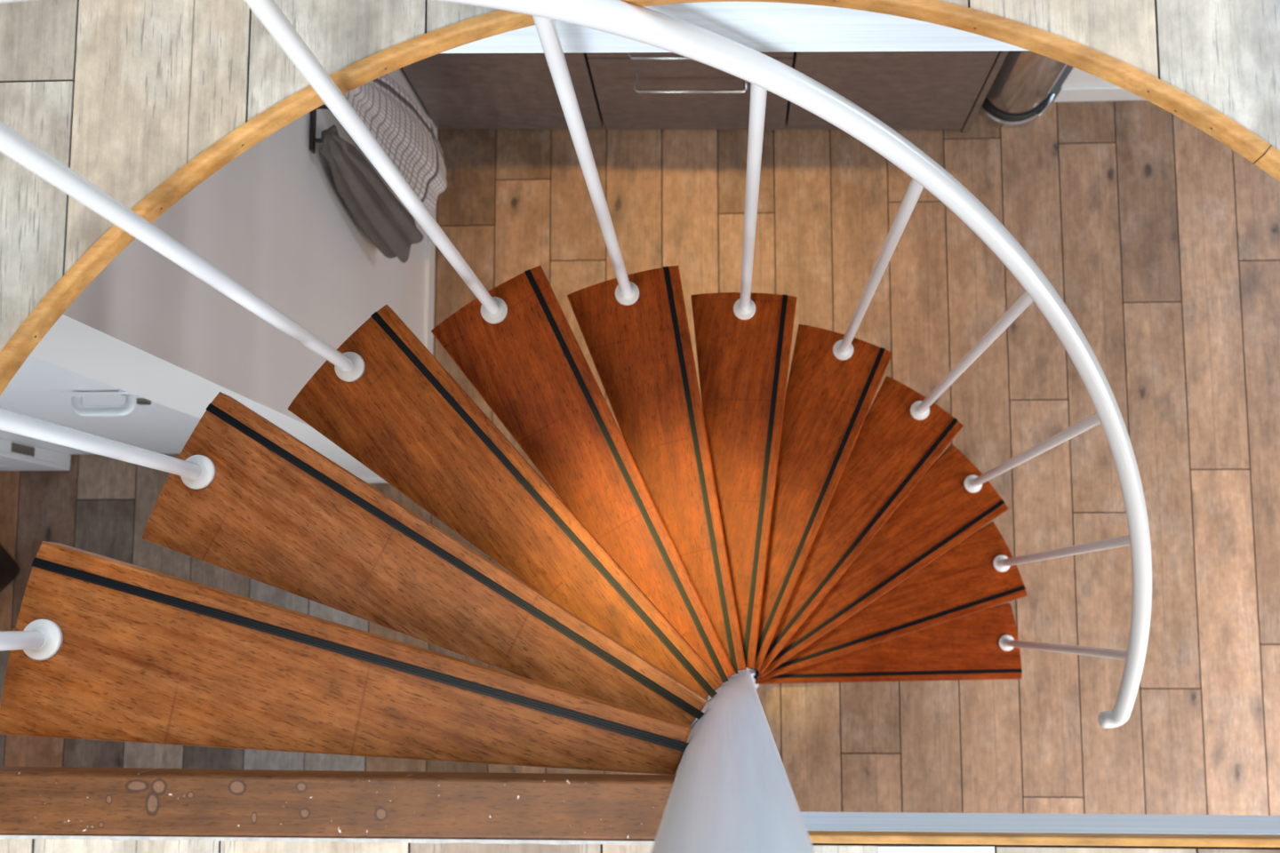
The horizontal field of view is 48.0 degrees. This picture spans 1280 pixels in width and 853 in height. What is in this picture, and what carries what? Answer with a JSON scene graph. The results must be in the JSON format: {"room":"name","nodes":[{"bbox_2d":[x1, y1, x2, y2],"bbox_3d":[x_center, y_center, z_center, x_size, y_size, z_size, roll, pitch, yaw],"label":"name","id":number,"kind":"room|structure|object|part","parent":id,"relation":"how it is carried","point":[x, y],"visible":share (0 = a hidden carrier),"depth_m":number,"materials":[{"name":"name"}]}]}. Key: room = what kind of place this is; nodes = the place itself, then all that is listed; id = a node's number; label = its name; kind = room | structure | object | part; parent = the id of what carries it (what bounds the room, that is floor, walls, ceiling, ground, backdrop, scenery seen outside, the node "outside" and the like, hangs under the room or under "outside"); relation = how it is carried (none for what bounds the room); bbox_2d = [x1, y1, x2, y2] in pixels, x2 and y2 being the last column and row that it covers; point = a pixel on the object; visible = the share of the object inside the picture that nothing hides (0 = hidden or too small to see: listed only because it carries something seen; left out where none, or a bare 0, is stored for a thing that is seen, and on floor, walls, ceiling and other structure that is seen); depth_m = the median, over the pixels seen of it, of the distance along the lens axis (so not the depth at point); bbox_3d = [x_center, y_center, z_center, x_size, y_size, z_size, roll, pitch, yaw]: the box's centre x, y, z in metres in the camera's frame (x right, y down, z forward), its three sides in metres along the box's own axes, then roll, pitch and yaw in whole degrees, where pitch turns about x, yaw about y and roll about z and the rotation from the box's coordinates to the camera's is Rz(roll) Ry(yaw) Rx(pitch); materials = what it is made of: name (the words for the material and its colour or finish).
{"room":"spiral staircase","nodes":[
{"label":"spiral staircase","id":0,"kind":"room"},
{"bbox_2d":[29,67,429,477],"bbox_3d":[-0.665,-0.788,2.439,0.157,2.362,1.543,0,83,3],"label":"wall","id":1,"kind":"structure","parent":0,"point":[275,220],"depth_m":2.21,"materials":[{"name":"white paint"}]},
{"bbox_2d":[309,104,336,153],"bbox_3d":[-0.553,-0.582,2.531,0.053,0.035,0.198,0,83,3],"label":"hook rail","id":2,"kind":"object","parent":1,"relation":"attached to","point":[313,140],"visible":0.33,"depth_m":2.52,"materials":[{"name":"brown metal"}]},
{"bbox_2d":[320,124,423,263],"bbox_3d":[-0.508,-0.437,2.741,0.090,0.516,0.136,0,83,3],"label":"towel","id":3,"kind":"object","parent":2,"relation":"hanging from","point":[384,220],"visible":1,"depth_m":2.72,"materials":[{"name":"grey fabric"}]},
{"bbox_2d":[343,74,447,212],"bbox_3d":[-0.493,-0.604,2.851,0.103,0.702,0.187,0,83,3],"label":"tea towel","id":4,"kind":"object","parent":2,"relation":"hanging from","point":[408,138],"visible":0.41,"depth_m":2.88,"materials":[{"name":"fabric"}]},
{"bbox_2d":[358,114,437,483],"bbox_3d":[-0.598,-0.635,3.574,0.173,0.068,1.551,0,83,3],"label":"baseboard","id":5,"kind":"structure","parent":1,"relation":"attached to","point":[429,295],"depth_m":3.51,"materials":[{"name":"white paint"}]},
{"bbox_2d":[0,99,1279,815],"bbox_3d":[0.219,0.387,3.487,6.000,0.120,5.600,0,83,3],"label":"floor","id":6,"kind":"structure","parent":0,"point":[1160,240],"depth_m":3.46,"materials":[{"name":"brown wood"}]},
{"bbox_2d":[0,544,20,591],"bbox_3d":[-1.667,0.326,3.408,0.210,0.272,0.236,-43,82,-3],"label":"bag","id":7,"kind":"object","parent":6,"relation":"on","point":[10,570],"visible":1,"depth_m":3.48,"materials":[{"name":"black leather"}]},
{"bbox_2d":[402,52,603,128],"bbox_3d":[-0.319,-1.056,3.208,0.418,0.868,0.600,1,83,3],"label":"base cabinet","id":8,"kind":"object","parent":6,"relation":"on","point":[458,91],"visible":0.31,"depth_m":3.33,"materials":[{"name":"wood"}]},
{"bbox_2d":[0,0,1151,852],"bbox_3d":[0.104,0.081,1.783,1.336,3.346,0.714,3,83,4],"label":"spiral staircase","id":9,"kind":"structure","parent":6,"relation":"on","point":[695,559],"depth_m":1.45,"materials":[{"name":"brown wood"}]},
{"bbox_3d":[0.113,0.366,1.790,0.095,3.256,0.086,0,83,3],"label":"post","id":10,"kind":"part","parent":9,"relation":"part of","materials":[{"name":"white metal"}]},
{"bbox_3d":[0.212,0.577,3.397,0.152,0.008,0.152,0,83,3],"label":"plate","id":11,"kind":"part","parent":9,"relation":"part of","materials":[{"name":"white paint"}]},
{"bbox_2d":[586,51,793,129],"bbox_3d":[0.116,-1.049,3.182,0.450,0.868,0.600,1,83,3],"label":"drawer","id":12,"kind":"object","parent":6,"relation":"on","point":[635,91],"visible":0.53,"depth_m":3.33,"materials":[{"name":"wood"}]},
{"bbox_3d":[0.101,-0.789,3.013,0.252,0.008,0.041,1,83,3],"label":"handle","id":13,"kind":"part","parent":12,"relation":"part of","materials":[{"name":"metal"}]},
{"bbox_3d":[0.102,-0.821,2.997,0.445,0.224,0.019,1,83,3],"label":"drawer","id":14,"kind":"part","parent":12,"relation":"part of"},
{"bbox_3d":[0.113,-0.764,3.207,0.252,0.008,0.041,1,83,3],"label":"handle","id":15,"kind":"part","parent":12,"relation":"part of","materials":[{"name":"metal"}]},
{"bbox_2d":[440,1,1028,53],"bbox_3d":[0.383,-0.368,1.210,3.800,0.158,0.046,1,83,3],"label":"countertop","id":16,"kind":"structure","parent":12,"relation":"on","point":[758,26],"depth_m":1.26,"materials":[{"name":"white paint"}]},
{"bbox_2d":[785,50,1008,132],"bbox_3d":[0.565,-1.043,3.154,0.447,0.868,0.600,1,83,3],"label":"base cabinet","id":17,"kind":"object","parent":6,"relation":"on","point":[902,90],"visible":0.41,"depth_m":3.23,"materials":[{"name":"wood"}]},
{"bbox_3d":[0.780,-1.058,3.144,0.016,0.868,0.562,1,83,3],"label":"panel","id":18,"kind":"part","parent":17,"relation":"part of","materials":[{"name":"brown wood"}]},
{"bbox_2d":[978,50,1073,127],"bbox_3d":[0.898,-0.864,3.241,0.195,0.609,0.187,0,83,3],"label":"pedal bin","id":19,"kind":"object","parent":6,"relation":"on","point":[1027,83],"visible":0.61,"depth_m":3.34,"materials":[{"name":"metal"}]},
{"bbox_2d":[0,0,1279,852],"bbox_3d":[0.041,0.072,1.083,5.237,0.018,4.800,0,83,3],"label":"floor","id":20,"kind":"structure","parent":0,"point":[124,94],"depth_m":1.14,"materials":[{"name":"brown wood"}]},
{"bbox_2d":[0,834,654,845],"bbox_3d":[-0.312,0.306,1.065,0.660,0.005,0.003,0,83,3],"label":"trim","id":21,"kind":"structure","parent":20,"relation":"attached to","point":[2,836],"depth_m":1.06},
{"bbox_2d":[0,0,1279,395],"bbox_3d":[0.060,-0.023,1.095,1.363,0.024,0.659,0,83,3],"label":"trim","id":22,"kind":"structure","parent":20,"relation":"attached to","point":[1184,106],"depth_m":1.13,"materials":[{"name":"brown wood"}]},
{"bbox_2d":[877,846,994,852],"bbox_3d":[0.213,0.329,1.029,0.083,0.002,0.056,0,83,3],"label":"metal plate","id":23,"kind":"object","parent":20,"relation":"on","point":[880,849],"visible":1,"depth_m":1.03,"materials":[{"name":"white metal"}]},
{"bbox_2d":[800,811,1279,835],"bbox_3d":[1.294,0.319,1.037,2.370,0.098,0.049,0,83,3],"label":"wall","id":24,"kind":"structure","parent":20,"relation":"attached to","point":[813,821],"depth_m":1.10,"materials":[{"name":"white paint"}]},
{"bbox_2d":[807,831,1279,847],"bbox_3d":[0.392,0.297,1.033,0.570,0.021,0.006,0,83,3],"label":"trim","id":25,"kind":"structure","parent":20,"relation":"attached to","point":[1154,840],"depth_m":1.03,"materials":[{"name":"brown wood"}]},
{"bbox_2d":[1062,67,1114,86],"bbox_3d":[1.496,-1.257,2.373,1.097,2.362,0.590,0,83,3],"label":"wall","id":26,"kind":"structure","parent":0,"point":[1076,77],"depth_m":3.42,"materials":[{"name":"white paint"}]},
{"bbox_2d":[1053,85,1145,102],"bbox_3d":[1.562,-0.812,3.461,1.099,0.085,0.010,0,83,3],"label":"baseboard","id":27,"kind":"structure","parent":26,"relation":"attached to","point":[1084,92],"depth_m":3.48,"materials":[{"name":"white paint"}]},
{"bbox_3d":[-1.746,-0.168,2.422,2.007,2.362,0.097,0,83,3],"label":"wall","id":28,"kind":"structure","parent":0,"visible":0},
{"bbox_2d":[0,438,71,471],"bbox_3d":[-1.817,-0.036,2.593,0.704,1.984,0.039,0,83,3],"label":"door","id":29,"kind":"structure","parent":28,"relation":"in","point":[14,456],"depth_m":3.40,"materials":[{"name":"white paint"}]},
{"bbox_3d":[-1.423,0.053,3.314,0.004,0.110,0.022,0,83,3],"label":"lock plate","id":30,"kind":"part","parent":29,"relation":"part of","materials":[{"name":"metal"}]},
{"bbox_2d":[0,355,199,454],"bbox_3d":[-1.243,-0.060,2.531,0.997,2.042,0.084,0,83,3],"label":"door","id":31,"kind":"structure","parent":28,"relation":"in","point":[40,389],"depth_m":2.75,"materials":[{"name":"white paint"}]},
{"bbox_3d":[-0.946,-0.041,2.535,0.116,0.018,0.046,0,83,3],"label":"handle","id":32,"kind":"part","parent":31,"relation":"part of","materials":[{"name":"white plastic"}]},
{"bbox_3d":[-0.915,-0.046,2.641,0.024,0.032,0.009,0,83,3],"label":"keyhole plate","id":33,"kind":"part","parent":31,"relation":"part of","materials":[{"name":"metal"}]}
]}

